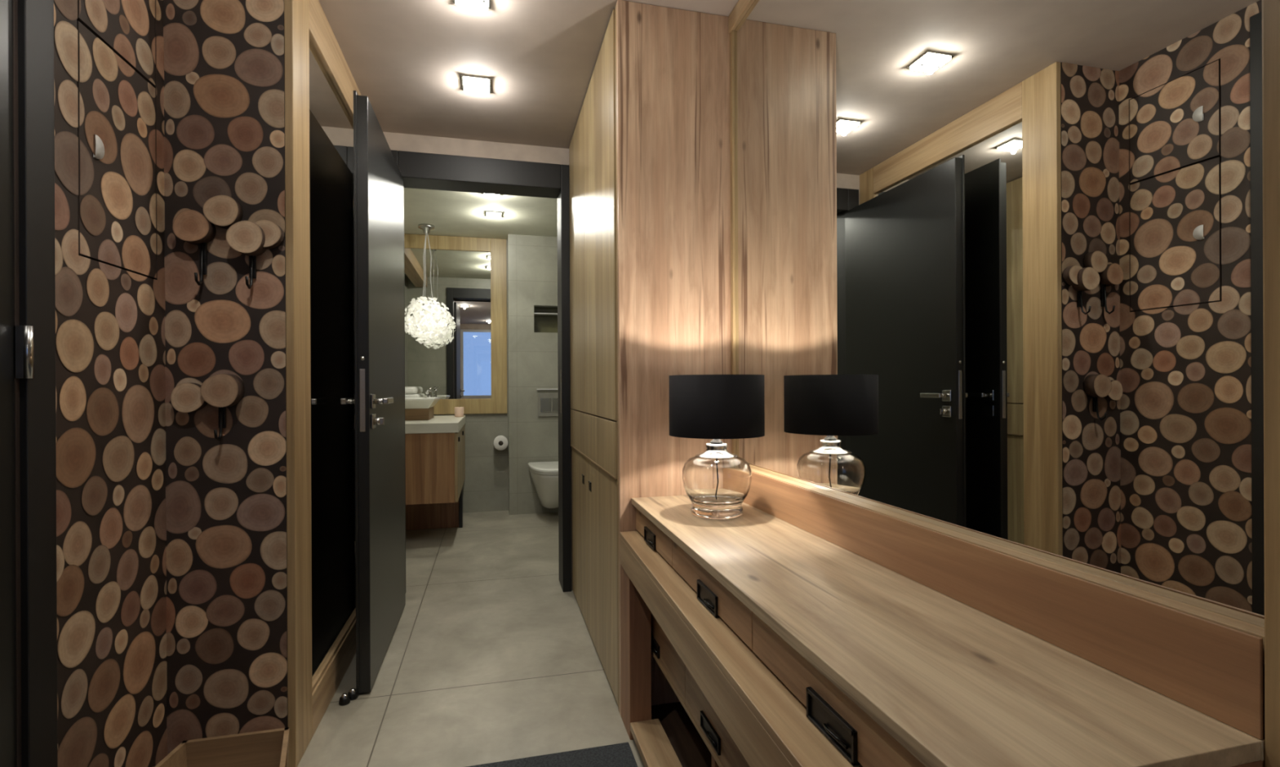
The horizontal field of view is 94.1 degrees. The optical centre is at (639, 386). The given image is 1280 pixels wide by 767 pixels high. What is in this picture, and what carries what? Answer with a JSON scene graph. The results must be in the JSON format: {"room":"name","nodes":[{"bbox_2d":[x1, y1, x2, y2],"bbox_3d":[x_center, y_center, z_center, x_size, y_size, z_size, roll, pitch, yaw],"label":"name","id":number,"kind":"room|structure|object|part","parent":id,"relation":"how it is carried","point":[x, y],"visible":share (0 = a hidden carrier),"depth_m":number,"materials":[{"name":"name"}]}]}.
{"room":"entrance hallway","nodes":[
{"label":"entrance hallway","id":0,"kind":"room"},
{"bbox_2d":[12,0,167,766],"bbox_3d":[-1.270,-0.087,1.347,0.102,2.345,0.521,0,0,-14],"label":"wall","id":1,"kind":"structure","parent":0,"point":[110,352],"depth_m":1.35,"materials":[{"name":"brown wood"}]},
{"bbox_2d":[76,0,155,85],"bbox_3d":[-1.249,-0.959,1.424,0.023,0.330,0.299,0,0,-14],"label":"door","id":2,"kind":"structure","parent":1,"relation":"in","point":[127,27],"depth_m":1.45,"materials":[{"name":"brown wood"}]},
{"bbox_2d":[76,20,156,278],"bbox_3d":[-1.247,-0.536,1.424,0.023,0.500,0.299,0,0,-14],"label":"door","id":3,"kind":"structure","parent":1,"relation":"in","point":[117,131],"depth_m":1.40,"materials":[{"name":"brown wood"}]},
{"bbox_2d":[163,0,287,755],"bbox_3d":[-1.202,-0.088,1.637,0.413,2.345,0.012,0,0,-14],"label":"wall","id":4,"kind":"structure","parent":0,"point":[226,597],"depth_m":1.65,"materials":[{"name":"brown wood"}]},
{"bbox_2d":[172,195,242,285],"bbox_3d":[-1.169,-0.396,1.611,0.150,0.247,0.050,0,0,-14],"label":"coat hook","id":5,"kind":"object","parent":4,"relation":"attached to","point":[191,226],"visible":0.99,"depth_m":1.61,"materials":[{"name":"brown wood"}]},
{"bbox_2d":[170,373,244,441],"bbox_3d":[-1.172,0.057,1.610,0.165,0.182,0.050,0,0,-14],"label":"coat hook","id":6,"kind":"object","parent":4,"relation":"attached to","point":[221,391],"visible":1,"depth_m":1.60,"materials":[{"name":"brown wood"}]},
{"bbox_2d":[226,219,284,288],"bbox_3d":[-1.058,-0.364,1.639,0.127,0.193,0.050,0,0,-14],"label":"coat hook","id":7,"kind":"object","parent":4,"relation":"attached to","point":[251,239],"visible":1,"depth_m":1.62,"materials":[{"name":"brown wood"}]},
{"bbox_2d":[433,240,508,512],"bbox_3d":[-1.714,-0.099,5.120,1.231,2.368,0.100,0,0,-14],"label":"wall","id":8,"kind":"structure","parent":0,"point":[486,483],"depth_m":5.16,"materials":[{"name":"grey tile"}]},
{"bbox_2d":[404,233,506,414],"bbox_3d":[-1.681,-0.522,5.066,1.070,1.517,0.022,0,0,-14],"label":"bathroom mirror","id":9,"kind":"object","parent":8,"relation":"attached to","point":[467,367],"visible":0.53,"depth_m":5.11,"materials":[{"name":"brown mirror"}]},
{"bbox_3d":[-1.701,-1.223,5.061,0.835,0.116,0.022,0,0,-14],"label":"rail","id":10,"kind":"part","parent":9,"relation":"part of","materials":[{"name":"brown wood"}]},
{"bbox_3d":[-1.694,0.172,5.062,0.835,0.129,0.022,0,0,-14],"label":"rail","id":11,"kind":"part","parent":9,"relation":"part of","materials":[{"name":"brown wood"}]},
{"bbox_2d":[493,435,507,450],"bbox_3d":[-1.200,0.483,5.131,0.120,0.120,0.124,0,0,-14],"label":"toilet roll","id":12,"kind":"object","parent":8,"relation":"attached to","point":[500,442],"visible":1,"depth_m":5.07,"materials":[{"name":"paper"}]},
{"bbox_2d":[297,510,652,766],"bbox_3d":[-0.439,1.111,1.796,2.800,0.060,7.500,0,0,-14],"label":"floor","id":13,"kind":"structure","parent":0,"point":[487,659],"depth_m":2.28,"materials":[{"name":"grey tile"}]},
{"bbox_2d":[154,727,289,766],"bbox_3d":[-1.010,1.004,1.418,0.386,0.156,0.360,0,0,-14],"label":"storage box","id":14,"kind":"object","parent":13,"relation":"on","point":[269,748],"visible":1,"depth_m":1.57,"materials":[{"name":"brown wood"}]},
{"bbox_2d":[338,688,358,706],"bbox_3d":[-1.005,1.067,2.055,0.036,0.034,0.072,0,0,18],"label":"door stop","id":15,"kind":"object","parent":13,"relation":"on","point":[345,699],"visible":1,"depth_m":2.04,"materials":[{"name":"black metal"}]},
{"bbox_2d":[404,415,465,530],"bbox_3d":[-1.697,0.666,4.477,0.708,0.840,1.108,0,0,-14],"label":"washstand","id":16,"kind":"object","parent":13,"relation":"on","point":[435,447],"visible":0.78,"depth_m":4.01,"materials":[{"name":"brown wood"}]},
{"bbox_2d":[404,397,439,420],"bbox_3d":[-1.777,0.166,4.464,0.492,0.160,0.520,0,0,-14],"label":"basin","id":17,"kind":"object","parent":16,"relation":"on","point":[415,408],"visible":0.5,"depth_m":4.31,"materials":[{"name":"white ceramic"}]},
{"bbox_3d":[-1.777,0.123,4.464,0.492,0.074,0.520,0,0,-14],"label":"bowl","id":18,"kind":"part","parent":17,"relation":"part of","materials":[{"name":"white ceramic"}]},
{"bbox_2d":[425,386,435,397],"bbox_3d":[-1.703,0.121,4.791,0.064,0.247,0.236,0,0,-5],"label":"tap","id":19,"kind":"object","parent":16,"relation":"on","point":[428,393],"visible":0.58,"depth_m":4.81,"materials":[{"name":"silver metal"}]},
{"bbox_3d":[-1.689,0.050,4.750,0.028,0.048,0.155,0,0,-14],"label":"spout","id":20,"kind":"part","parent":19,"relation":"part of","materials":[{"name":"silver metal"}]},
{"bbox_3d":[-1.719,0.936,4.519,0.664,0.300,0.020,0,0,-14],"label":"support panel","id":21,"kind":"part","parent":16,"relation":"part of","materials":[{"name":"brown wood"}]},
{"bbox_2d":[404,415,465,434],"bbox_3d":[-1.701,0.280,4.476,0.704,0.068,1.108,0,0,-14],"label":"countertop","id":22,"kind":"structure","parent":16,"relation":"on","point":[438,424],"depth_m":4.01,"materials":[{"name":"white stone"}]},
{"bbox_3d":[-1.308,0.549,4.295,0.020,0.466,0.552,0,0,-14],"label":"door","id":23,"kind":"part","parent":16,"relation":"part of","materials":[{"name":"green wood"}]},
{"bbox_2d":[454,407,463,417],"bbox_3d":[-1.454,0.204,4.791,0.072,0.080,0.072,0,0,-14],"label":"candle jar","id":24,"kind":"object","parent":16,"relation":"on","point":[459,411],"visible":0.95,"depth_m":4.76,"materials":[{"name":"beige glass"}]},
{"bbox_3d":[-1.383,0.934,4.599,0.026,0.300,0.065,0,0,-14],"label":"support post","id":25,"kind":"part","parent":16,"relation":"part of","materials":[{"name":"black paint"}]},
{"bbox_3d":[-1.440,0.549,4.829,0.020,0.466,0.540,0,0,-14],"label":"door","id":26,"kind":"part","parent":16,"relation":"part of","materials":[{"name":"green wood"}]},
{"bbox_3d":[-1.900,0.196,4.825,0.225,0.099,0.160,0,0,-14],"label":"folded towel","id":27,"kind":"object","parent":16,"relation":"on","visible":0},
{"bbox_2d":[404,394,420,397],"bbox_3d":[-1.901,0.104,4.825,0.215,0.084,0.160,0,0,-14],"label":"folded towel","id":28,"kind":"object","parent":27,"relation":"on","point":[406,395],"visible":0.23,"depth_m":4.77,"materials":[{"name":"white fabric"}]},
{"bbox_2d":[404,386,417,394],"bbox_3d":[-1.903,0.031,4.824,0.180,0.060,0.160,0,0,-14],"label":"folded towel","id":29,"kind":"object","parent":28,"relation":"on","point":[408,390],"visible":0.51,"depth_m":4.76,"materials":[{"name":"white fabric"}]},
{"bbox_2d":[466,742,637,766],"bbox_3d":[-0.233,1.074,0.945,0.792,0.012,1.548,0,0,-14],"label":"rug","id":30,"kind":"object","parent":13,"relation":"on","point":[618,755],"visible":1,"depth_m":1.70,"materials":[{"name":"grey fabric"}]},
{"bbox_2d":[568,0,731,716],"bbox_3d":[-0.015,-0.093,2.589,0.425,2.344,1.222,0,0,-14],"label":"tall cabinet","id":31,"kind":"object","parent":13,"relation":"on","point":[650,172],"visible":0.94,"depth_m":2.01,"materials":[{"name":"brown wood"}]},
{"bbox_3d":[-0.299,-0.573,2.883,0.018,1.374,0.508,0,0,-14],"label":"door","id":32,"kind":"part","parent":31,"relation":"part of","materials":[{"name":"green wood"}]},
{"bbox_3d":[-0.287,0.690,2.885,0.018,0.753,0.508,0,0,-14],"label":"door","id":33,"kind":"part","parent":31,"relation":"part of","materials":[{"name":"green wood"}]},
{"bbox_3d":[-0.261,0.425,2.732,0.005,0.040,0.056,0,0,-14],"label":"handle","id":34,"kind":"part","parent":31,"relation":"part of","materials":[{"name":"black metal"}]},
{"bbox_3d":[-0.213,0.425,2.538,0.005,0.040,0.056,0,0,-14],"label":"handle","id":35,"kind":"part","parent":31,"relation":"part of","materials":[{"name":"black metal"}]},
{"bbox_3d":[-0.212,0.215,2.561,0.024,0.190,1.175,0,0,-14],"label":"fixed panel","id":36,"kind":"part","parent":31,"relation":"part of","materials":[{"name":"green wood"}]},
{"bbox_3d":[-0.157,-0.573,2.312,0.018,1.374,0.664,0,0,-14],"label":"door","id":37,"kind":"part","parent":31,"relation":"part of","materials":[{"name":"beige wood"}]},
{"bbox_3d":[-0.146,0.690,2.314,0.018,0.753,0.664,0,0,-14],"label":"door","id":38,"kind":"part","parent":31,"relation":"part of","materials":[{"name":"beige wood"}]},
{"bbox_2d":[619,495,1265,766],"bbox_3d":[0.289,0.721,1.278,0.435,0.714,1.465,0,0,-14],"label":"console table","id":39,"kind":"object","parent":13,"relation":"on","point":[778,644],"visible":0.98,"depth_m":0.88,"materials":[{"name":"brown wood"}]},
{"bbox_3d":[-0.014,0.828,1.889,0.068,0.502,0.131,0,0,-14],"label":"leg","id":40,"kind":"part","parent":39,"relation":"part of","materials":[{"name":"brown wood"}]},
{"bbox_3d":[0.031,0.447,1.758,0.010,0.042,0.115,0,0,-14],"label":"cup handle","id":41,"kind":"part","parent":39,"relation":"part of","materials":[{"name":"black metal"}]},
{"bbox_3d":[0.043,0.429,1.750,0.018,0.076,0.424,0,0,-13],"label":"drawer","id":42,"kind":"part","parent":39,"relation":"part of","materials":[{"name":"brown wood"}]},
{"bbox_3d":[0.044,0.796,1.839,0.010,0.036,0.118,0,0,-14],"label":"cup handle","id":43,"kind":"part","parent":39,"relation":"part of","materials":[{"name":"black metal"}]},
{"bbox_3d":[0.075,0.765,1.757,0.018,0.123,0.422,0,0,-14],"label":"drawer","id":44,"kind":"part","parent":39,"relation":"part of","materials":[{"name":"brown wood"}]},
{"bbox_3d":[0.325,0.832,1.298,0.287,0.012,1.442,0,0,-14],"label":"drawer","id":45,"kind":"part","parent":39,"relation":"part of","materials":[{"name":"brown wood"}]},
{"bbox_3d":[0.145,0.451,1.272,0.010,0.042,0.115,0,0,-14],"label":"cup handle","id":46,"kind":"part","parent":39,"relation":"part of","materials":[{"name":"black metal"}]},
{"bbox_3d":[0.162,0.791,1.363,0.010,0.036,0.118,0,0,-14],"label":"cup handle","id":47,"kind":"part","parent":39,"relation":"part of","materials":[{"name":"black metal"}]},
{"bbox_3d":[0.149,0.429,1.298,0.018,0.076,0.501,0,0,-13],"label":"drawer","id":48,"kind":"part","parent":39,"relation":"part of","materials":[{"name":"brown wood"}]},
{"bbox_2d":[668,374,764,519],"bbox_3d":[0.219,0.166,1.702,0.270,0.396,0.270,0,0,-14],"label":"table lamp","id":49,"kind":"object","parent":39,"relation":"on","point":[717,482],"visible":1,"depth_m":1.61,"materials":[{"name":"clear glass"}]},
{"bbox_3d":[0.218,0.110,1.702,0.036,0.103,0.036,0,0,-14],"label":"stem","id":50,"kind":"part","parent":49,"relation":"part of","materials":[{"name":"silver metal"}]},
{"bbox_3d":[0.218,0.053,1.702,0.270,0.170,0.270,0,0,-14],"label":"lamp shade","id":51,"kind":"part","parent":49,"relation":"part of","materials":[{"name":"black fabric"}]},
{"bbox_3d":[0.219,0.266,1.702,0.198,0.195,0.198,0,0,-14],"label":"glass","id":52,"kind":"part","parent":49,"relation":"part of","materials":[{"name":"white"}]},
{"bbox_3d":[0.186,0.765,1.307,0.018,0.123,0.501,0,0,-14],"label":"drawer","id":53,"kind":"part","parent":39,"relation":"part of","materials":[{"name":"brown wood"}]},
{"bbox_3d":[0.256,0.450,0.796,0.010,0.042,0.115,0,0,-14],"label":"cup handle","id":54,"kind":"part","parent":39,"relation":"part of","materials":[{"name":"black metal"}]},
{"bbox_3d":[0.265,0.428,0.803,0.018,0.076,0.512,0,0,-13],"label":"drawer","id":55,"kind":"part","parent":39,"relation":"part of","materials":[{"name":"brown wood"}]},
{"bbox_2d":[743,467,1264,739],"bbox_3d":[0.479,0.311,1.326,0.039,0.104,1.464,0,0,-14],"label":"splashboard","id":56,"kind":"object","parent":39,"relation":"on","point":[1211,664],"visible":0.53,"depth_m":0.81,"materials":[{"name":"brown wood"}]},
{"bbox_2d":[382,132,573,589],"bbox_3d":[-0.776,-0.102,3.138,2.600,2.368,0.135,0,0,-14],"label":"wall partition","id":57,"kind":"structure","parent":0,"point":[396,141],"depth_m":3.06,"materials":[{"name":"grey paint"}]},
{"bbox_2d":[340,90,405,694],"bbox_3d":[-1.079,0.021,2.508,0.158,2.110,0.874,0,0,-14],"label":"door","id":58,"kind":"structure","parent":57,"relation":"in","point":[378,401],"depth_m":2.24,"materials":[{"name":"black wood"}]},
{"bbox_3d":[-1.053,0.053,2.177,0.049,0.022,0.128,0,0,-14],"label":"lever handle","id":59,"kind":"part","parent":58,"relation":"part of","materials":[{"name":"silver metal"}]},
{"bbox_3d":[-0.973,0.048,2.089,0.018,0.220,0.004,0,0,-14],"label":"lock plate","id":60,"kind":"part","parent":58,"relation":"part of","materials":[{"name":"silver metal"}]},
{"bbox_3d":[-0.947,0.052,2.203,0.049,0.022,0.128,0,0,-14],"label":"lever handle","id":61,"kind":"part","parent":58,"relation":"part of","materials":[{"name":"silver metal"}]},
{"bbox_2d":[391,150,571,592],"bbox_3d":[-0.836,-0.041,3.124,0.918,2.247,0.203,0,0,-14],"label":"door frame","id":62,"kind":"structure","parent":57,"relation":"attached to","point":[422,171],"depth_m":3.13,"materials":[{"name":"black paint"}]},
{"bbox_3d":[-0.416,0.025,3.147,0.004,0.230,0.020,0,0,-14],"label":"strike plate","id":63,"kind":"part","parent":62,"relation":"part of","materials":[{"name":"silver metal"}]},
{"bbox_2d":[318,0,738,239],"bbox_3d":[-0.450,-1.325,1.795,2.800,0.123,7.500,0,0,-14],"label":"ceiling","id":64,"kind":"structure","parent":0,"point":[409,58],"depth_m":2.39,"materials":[{"name":"paint"}]},
{"bbox_2d":[404,223,452,343],"bbox_3d":[-1.706,-0.810,4.749,0.384,0.944,0.364,0,0,1],"label":"pendant lamp","id":65,"kind":"object","parent":64,"relation":"hanging from","point":[426,318],"visible":0.98,"depth_m":4.68,"materials":[{"name":"white glass"}]},
{"bbox_3d":[-1.700,-0.533,4.751,0.110,0.110,0.110,0,0,-14],"label":"bulb","id":66,"kind":"part","parent":65,"relation":"part of","materials":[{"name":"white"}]},
{"bbox_3d":[-1.695,-0.961,4.746,0.082,0.524,0.080,0,0,-14],"label":"cord","id":67,"kind":"part","parent":65,"relation":"part of","materials":[{"name":"white plastic"}]},
{"bbox_2d":[453,0,490,9],"bbox_3d":[-0.540,-1.252,1.912,0.120,0.022,0.120,0,0,-14],"label":"recessed light","id":68,"kind":"object","parent":64,"relation":"in","point":[481,4],"visible":1,"depth_m":1.94,"materials":[{"name":"white glass"}]},
{"bbox_2d":[460,74,491,94],"bbox_3d":[-0.681,-1.252,2.482,0.120,0.022,0.120,0,0,-14],"label":"recessed light","id":69,"kind":"object","parent":64,"relation":"in","point":[473,84],"visible":1,"depth_m":2.46,"materials":[{"name":"white glass"}]},
{"bbox_2d":[482,193,501,196],"bbox_3d":[-0.975,-1.274,3.918,0.120,0.022,0.120,0,0,-14],"label":"recessed light","id":70,"kind":"object","parent":64,"relation":"in","point":[485,194],"visible":0.37,"depth_m":3.95,"materials":[{"name":"white glass"}]},
{"bbox_2d":[485,211,502,218],"bbox_3d":[-1.087,-1.274,4.434,0.120,0.022,0.120,0,0,-14],"label":"recessed light","id":71,"kind":"object","parent":64,"relation":"in","point":[488,214],"visible":1,"depth_m":4.41,"materials":[{"name":"white glass"}]},
{"bbox_2d":[507,234,558,515],"bbox_3d":[-0.721,-0.103,5.268,0.869,2.368,0.290,0,0,-14],"label":"wall","id":72,"kind":"structure","parent":0,"point":[532,260],"depth_m":5.07,"materials":[{"name":"grey tile"}]},
{"bbox_2d":[528,461,558,508],"bbox_3d":[-0.707,0.822,4.854,0.378,0.367,0.520,0,0,-14],"label":"toilet","id":73,"kind":"object","parent":72,"relation":"attached to","point":[544,475],"visible":0.57,"depth_m":4.75,"materials":[{"name":"white ceramic"}]},
{"bbox_3d":[-0.704,0.675,4.840,0.374,0.014,0.488,0,0,-14],"label":"seat","id":74,"kind":"part","parent":73,"relation":"part of","materials":[{"name":"white plastic"}]},
{"bbox_3d":[-0.704,0.653,4.839,0.378,0.028,0.490,0,0,-14],"label":"lid","id":75,"kind":"part","parent":73,"relation":"part of","materials":[{"name":"white ceramic"}]},
{"bbox_2d":[533,306,557,333],"bbox_3d":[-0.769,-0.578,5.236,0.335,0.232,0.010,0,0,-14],"label":"wall niche","id":76,"kind":"object","parent":72,"relation":"in","point":[542,323],"visible":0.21,"depth_m":5.22,"materials":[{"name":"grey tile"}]},
{"bbox_2d":[533,312,557,315],"bbox_3d":[-0.756,-0.628,5.181,0.329,0.008,0.098,0,0,-14],"label":"niche shelf","id":77,"kind":"object","parent":76,"relation":"attached to","point":[535,313],"visible":0.5,"depth_m":5.16,"materials":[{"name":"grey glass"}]},
{"bbox_2d":[537,388,558,417],"bbox_3d":[-0.754,0.137,5.100,0.253,0.237,0.020,0,0,-14],"label":"flush plate","id":78,"kind":"object","parent":72,"relation":"attached to","point":[548,403],"visible":0.62,"depth_m":5.09,"materials":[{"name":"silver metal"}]},
{"bbox_3d":[-0.832,-0.088,-0.426,0.100,2.345,3.132,0,0,-14],"label":"wall","id":79,"kind":"structure","parent":0,"visible":0},
{"bbox_2d":[0,0,34,766],"bbox_3d":[-1.066,-0.029,0.684,0.068,2.212,0.891,0,0,-14],"label":"door","id":80,"kind":"structure","parent":79,"relation":"in","point":[24,358],"depth_m":1.09,"materials":[{"name":"black wood"}]},
{"bbox_2d":[17,0,57,766],"bbox_3d":[-1.094,-0.065,0.676,0.102,2.300,1.038,0,0,-14],"label":"door frame","id":81,"kind":"structure","parent":79,"relation":"attached to","point":[36,108],"depth_m":1.14,"materials":[{"name":"black paint"}]},
{"bbox_3d":[-1.221,-0.088,2.299,0.133,2.345,1.280,0,0,-14],"label":"wall","id":82,"kind":"structure","parent":0,"visible":0},
{"bbox_2d":[284,0,361,766],"bbox_3d":[-1.145,-0.088,2.311,0.022,2.345,1.290,0,0,-14],"label":"framed mirror","id":83,"kind":"object","parent":82,"relation":"attached to","point":[320,85],"visible":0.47,"depth_m":1.97,"materials":[{"name":"brown wood"}]},
{"bbox_2d":[309,40,355,682],"bbox_3d":[-1.155,-0.082,2.321,0.004,2.048,0.998,0,0,-14],"label":"mirror glass","id":84,"kind":"object","parent":83,"relation":"on","point":[331,112],"depth_m":2.13,"materials":[{"name":"black mirror"}]},
{"bbox_3d":[-1.142,1.020,2.323,0.022,0.128,1.000,0,0,-14],"label":"rail","id":85,"kind":"part","parent":83,"relation":"part of","materials":[{"name":"brown wood"}]},
{"bbox_3d":[-1.153,-1.184,2.322,0.022,0.153,1.000,0,0,-14],"label":"rail","id":86,"kind":"part","parent":83,"relation":"part of","materials":[{"name":"brown wood"}]},
{"bbox_3d":[0.679,-0.096,0.884,0.100,2.345,5.190,0,0,-14],"label":"wall","id":87,"kind":"structure","parent":0,"visible":0},
{"bbox_2d":[728,0,1279,766],"bbox_3d":[0.507,-0.095,1.246,0.057,2.344,1.635,0,0,-14],"label":"wall mirror","id":88,"kind":"object","parent":87,"relation":"attached to","point":[1006,273],"visible":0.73,"depth_m":0.91,"materials":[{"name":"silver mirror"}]},
{"bbox_3d":[0.485,-1.237,1.328,0.014,0.059,1.466,0,0,-14],"label":"rail","id":89,"kind":"part","parent":88,"relation":"part of","materials":[{"name":"brown wood"}]}
]}

